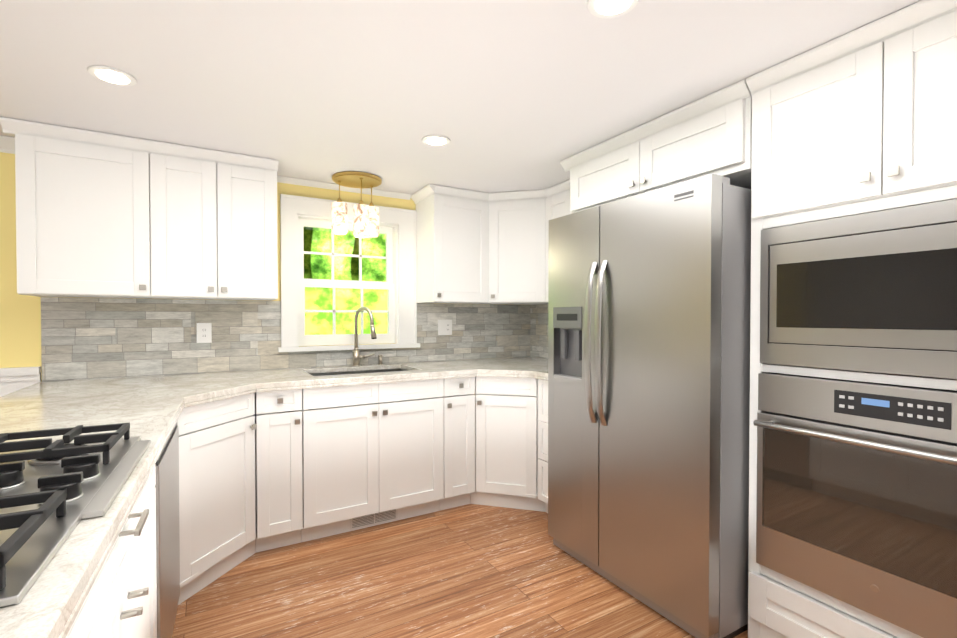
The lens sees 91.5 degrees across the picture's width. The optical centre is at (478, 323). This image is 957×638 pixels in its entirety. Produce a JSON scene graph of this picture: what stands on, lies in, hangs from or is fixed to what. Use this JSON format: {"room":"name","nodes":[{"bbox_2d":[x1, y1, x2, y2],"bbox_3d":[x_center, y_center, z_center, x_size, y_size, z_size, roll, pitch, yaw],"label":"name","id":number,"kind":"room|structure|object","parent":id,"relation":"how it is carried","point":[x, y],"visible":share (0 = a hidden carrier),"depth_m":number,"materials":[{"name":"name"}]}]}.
{"room":"kitchen","nodes":[
{"label":"kitchen","id":0,"kind":"room"},
{"bbox_2d":[0,152,507,394],"bbox_3d":[-2.092,0.135,2.645,6.010,2.165,0.120,0,1,-30],"label":"wall","id":1,"kind":"structure","parent":0,"point":[20,330],"depth_m":2.41,"materials":[{"name":"yellow paint"}]},
{"bbox_2d":[0,366,40,396],"bbox_3d":[-3.476,0.732,1.764,2.724,0.995,0.034,0,1,-30],"label":"wainscot","id":2,"kind":"structure","parent":1,"relation":"attached to","point":[14,379],"depth_m":2.39,"materials":[{"name":"white"}]},
{"bbox_2d":[0,117,278,300],"bbox_3d":[-1.749,-0.544,2.558,1.170,0.800,0.354,0,1,-30],"label":"upper cabinet","id":3,"kind":"object","parent":1,"relation":"attached to","point":[101,215],"visible":1,"depth_m":2.39,"materials":[{"name":"white wood"}]},
{"bbox_2d":[0,136,410,199],"bbox_3d":[-2.575,-0.906,2.253,4.797,0.070,0.050,0,1,-30],"label":"crown molding","id":4,"kind":"structure","parent":1,"relation":"attached to","point":[7,144],"depth_m":3.13,"materials":[{"name":"white wood"}]},
{"bbox_2d":[41,297,528,381],"bbox_3d":[-0.921,0.073,3.244,3.180,0.447,0.012,0,1,-30],"label":"backsplash","id":5,"kind":"structure","parent":1,"relation":"attached to","point":[92,338],"depth_m":2.82,"materials":[{"name":"tile"}]},
{"bbox_2d":[197,323,211,342],"bbox_3d":[-1.654,0.055,2.809,0.078,0.120,0.008,0,1,-30],"label":"electrical outlet","id":6,"kind":"object","parent":5,"relation":"attached to","point":[204,332],"visible":1,"depth_m":2.81,"materials":[{"name":"white plastic"}]},
{"bbox_2d":[438,320,451,334],"bbox_3d":[-0.259,0.028,3.614,0.118,0.120,0.008,0,1,-30],"label":"electrical outlet","id":7,"kind":"object","parent":5,"relation":"attached to","point":[444,327],"visible":1,"depth_m":3.61,"materials":[{"name":"white plastic"}]},
{"bbox_2d":[278,194,419,351],"bbox_3d":[-0.899,-0.332,3.296,0.979,1.020,0.165,0,1,-30],"label":"window","id":8,"kind":"structure","parent":1,"relation":"in","point":[397,226],"depth_m":3.28,"materials":[{"name":"white wood"}]},
{"bbox_2d":[411,184,546,304],"bbox_3d":[-0.019,-0.555,3.379,0.750,0.799,0.662,0,1,-30],"label":"upper cabinet","id":9,"kind":"object","parent":1,"relation":"attached to","point":[475,247],"depth_m":3.37,"materials":[{"name":"white wood"}]},
{"bbox_2d":[172,504,747,637],"bbox_3d":[-0.620,1.303,0.011,6.110,0.100,6.180,0,1,-30],"label":"floor","id":10,"kind":"structure","parent":0,"point":[474,571],"depth_m":2.14,"materials":[{"name":"brown wood"}]},
{"bbox_2d":[66,464,156,637],"bbox_3d":[-1.021,0.800,0.842,0.695,0.884,0.960,0,1,-30],"label":"base cabinet","id":11,"kind":"object","parent":10,"relation":"on","point":[120,601],"visible":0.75,"depth_m":1.01,"materials":[{"name":"white wood"}]},
{"bbox_2d":[155,423,179,637],"bbox_3d":[-1.371,0.790,1.539,0.618,0.884,0.634,0,1,-30],"label":"dishwasher","id":12,"kind":"object","parent":10,"relation":"on","point":[167,533],"visible":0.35,"depth_m":1.59,"materials":[{"name":"silver metal"}]},
{"bbox_2d":[177,393,256,604],"bbox_3d":[-1.639,0.780,2.292,0.969,0.884,0.931,0,1,-30],"label":"base cabinet","id":13,"kind":"object","parent":10,"relation":"on","point":[217,524],"visible":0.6,"depth_m":2.18,"materials":[{"name":"white wood"}]},
{"bbox_2d":[253,389,302,552],"bbox_3d":[-1.200,0.774,2.727,0.228,0.884,0.642,0,1,-30],"label":"base cabinet","id":14,"kind":"object","parent":10,"relation":"on","point":[278,477],"visible":0.79,"depth_m":2.48,"materials":[{"name":"white wood"}]},
{"bbox_2d":[301,379,443,541],"bbox_3d":[-0.734,0.770,2.996,0.845,0.884,0.642,0,1,-30],"label":"base cabinet","id":15,"kind":"object","parent":10,"relation":"on","point":[369,464],"visible":0.9,"depth_m":2.72,"materials":[{"name":"white wood"}]},
{"bbox_2d":[0,357,547,637],"bbox_3d":[-0.031,0.340,1.584,3.277,0.046,3.757,0,1,-30],"label":"countertop","id":16,"kind":"structure","parent":15,"relation":"on","point":[50,604],"depth_m":1.71,"materials":[{"name":"stone"}]},
{"bbox_2d":[0,423,150,606],"bbox_3d":[-0.951,0.348,0.804,0.569,0.159,0.853,0,1,-30],"label":"cooktop","id":17,"kind":"object","parent":16,"relation":"in","point":[53,494],"visible":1,"depth_m":0.86,"materials":[{"name":"silver metal"}]},
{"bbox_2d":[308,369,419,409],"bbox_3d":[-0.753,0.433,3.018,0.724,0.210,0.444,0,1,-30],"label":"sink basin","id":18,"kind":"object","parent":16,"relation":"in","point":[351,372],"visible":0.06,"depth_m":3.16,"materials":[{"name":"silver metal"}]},
{"bbox_2d":[352,306,376,365],"bbox_3d":[-0.770,0.088,3.192,0.156,0.413,0.203,0,1,-30],"label":"faucet","id":19,"kind":"object","parent":16,"relation":"on","point":[357,356],"visible":0.98,"depth_m":3.21,"materials":[{"name":"silver metal"}]},
{"bbox_2d":[378,354,383,364],"bbox_3d":[-0.690,0.255,3.303,0.040,0.075,0.076,0,1,-30],"label":"soap dispenser","id":20,"kind":"object","parent":16,"relation":"on","point":[380,356],"visible":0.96,"depth_m":3.31,"materials":[{"name":"silver metal"}]},
{"bbox_2d":[439,376,474,510],"bbox_3d":[-0.268,0.767,3.265,0.227,0.884,0.642,0,1,-30],"label":"base cabinet","id":21,"kind":"object","parent":10,"relation":"on","point":[459,441],"visible":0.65,"depth_m":3.02,"materials":[{"name":"white wood"}]},
{"bbox_2d":[470,374,544,511],"bbox_3d":[0.289,0.765,3.429,0.901,0.884,0.890,0,1,-30],"label":"base cabinet","id":22,"kind":"object","parent":10,"relation":"on","point":[506,442],"visible":0.71,"depth_m":3.03,"materials":[{"name":"white wood"}]},
{"bbox_2d":[538,379,547,512],"bbox_3d":[0.707,0.771,2.958,0.630,0.884,0.343,0,1,-30],"label":"base cabinet","id":23,"kind":"object","parent":10,"relation":"on","point":[543,440],"visible":0.21,"depth_m":2.91,"materials":[{"name":"white wood"}]},
{"bbox_2d":[548,174,750,637],"bbox_3d":[0.936,0.329,2.313,0.840,1.785,0.952,0,1,-30],"label":"refrigerator","id":24,"kind":"object","parent":10,"relation":"on","point":[649,295],"visible":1,"depth_m":1.92,"materials":[{"name":"silver metal"}]},
{"bbox_2d":[746,0,956,637],"bbox_3d":[1.568,0.152,1.457,0.654,2.162,1.122,0,1,-30],"label":"tall cabinet","id":25,"kind":"object","parent":10,"relation":"on","point":[861,120],"visible":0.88,"depth_m":1.52,"materials":[{"name":"white wood"}]},
{"bbox_2d":[753,373,956,637],"bbox_3d":[1.442,0.547,1.563,0.616,0.717,0.724,0,1,-30],"label":"wall oven","id":26,"kind":"object","parent":25,"relation":"in","point":[856,494],"visible":1,"depth_m":1.46,"materials":[{"name":"silver metal"}]},
{"bbox_2d":[760,199,956,378],"bbox_3d":[1.431,-0.100,1.548,0.442,0.499,0.724,0,1,-30],"label":"built-in microwave","id":27,"kind":"object","parent":25,"relation":"in","point":[876,292],"visible":0.96,"depth_m":1.47,"materials":[{"name":"silver metal"}]},
{"bbox_2d":[0,0,920,194],"bbox_3d":[-0.620,-0.962,-0.019,6.110,0.100,6.180,0,1,-30],"label":"ceiling","id":28,"kind":"structure","parent":0,"point":[512,95],"depth_m":1.73,"materials":[{"name":"white paint"}]},
{"bbox_2d":[87,65,136,85],"bbox_3d":[-1.377,-0.931,1.754,0.148,0.007,0.148,0,1,-30],"label":"recessed light","id":29,"kind":"object","parent":28,"relation":"in","point":[112,75],"visible":1,"depth_m":1.74,"materials":[{"name":"white plastic"}]},
{"bbox_2d":[331,171,381,237],"bbox_3d":[-0.795,-0.754,3.058,0.318,0.395,0.316,0,1,-30],"label":"pendant light","id":30,"kind":"object","parent":28,"relation":"hanging from","point":[365,221],"visible":1,"depth_m":3.00,"materials":[{"name":"white glass"}]},
{"bbox_2d":[422,135,449,145],"bbox_3d":[-0.218,-0.940,2.394,0.148,0.007,0.148,0,1,-30],"label":"recessed light","id":31,"kind":"object","parent":28,"relation":"in","point":[436,140],"visible":1,"depth_m":2.38,"materials":[{"name":"white plastic"}]},
{"bbox_2d":[587,0,638,17],"bbox_3d":[0.388,-0.925,1.341,0.148,0.007,0.148,0,1,-30],"label":"recessed light","id":32,"kind":"object","parent":28,"relation":"in","point":[607,8],"visible":1,"depth_m":1.36,"materials":[{"name":"white plastic"}]},
{"bbox_3d":[1.987,0.150,1.490,0.100,2.165,5.960,0,1,-30],"label":"wall","id":33,"kind":"structure","parent":0,"visible":0},
{"bbox_2d":[529,304,547,358],"bbox_3d":[0.766,0.069,3.492,0.011,0.447,1.230,0,1,-30],"label":"backsplash","id":34,"kind":"structure","parent":33,"relation":"attached to","point":[538,314],"depth_m":3.93,"materials":[{"name":"tile"}]},
{"bbox_2d":[515,180,569,304],"bbox_3d":[0.594,-0.555,3.428,0.360,0.799,1.188,0,1,-30],"label":"upper cabinet","id":35,"kind":"object","parent":33,"relation":"attached to","point":[558,196],"depth_m":3.27,"materials":[{"name":"white wood"}]},
{"bbox_2d":[560,79,751,213],"bbox_3d":[1.021,-0.776,2.405,0.642,0.332,1.080,0,1,-30],"label":"upper cabinet","id":36,"kind":"object","parent":33,"relation":"attached to","point":[708,134],"visible":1,"depth_m":2.08,"materials":[{"name":"white wood"}]},
{"label":"outside","id":37,"kind":"structure","parent":0,"visible":0},
{"bbox_2d":[304,227,386,334],"bbox_3d":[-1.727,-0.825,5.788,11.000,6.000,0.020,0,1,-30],"label":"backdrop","id":38,"kind":"structure","parent":37,"point":[319,267],"depth_m":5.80,"materials":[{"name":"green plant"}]}
]}

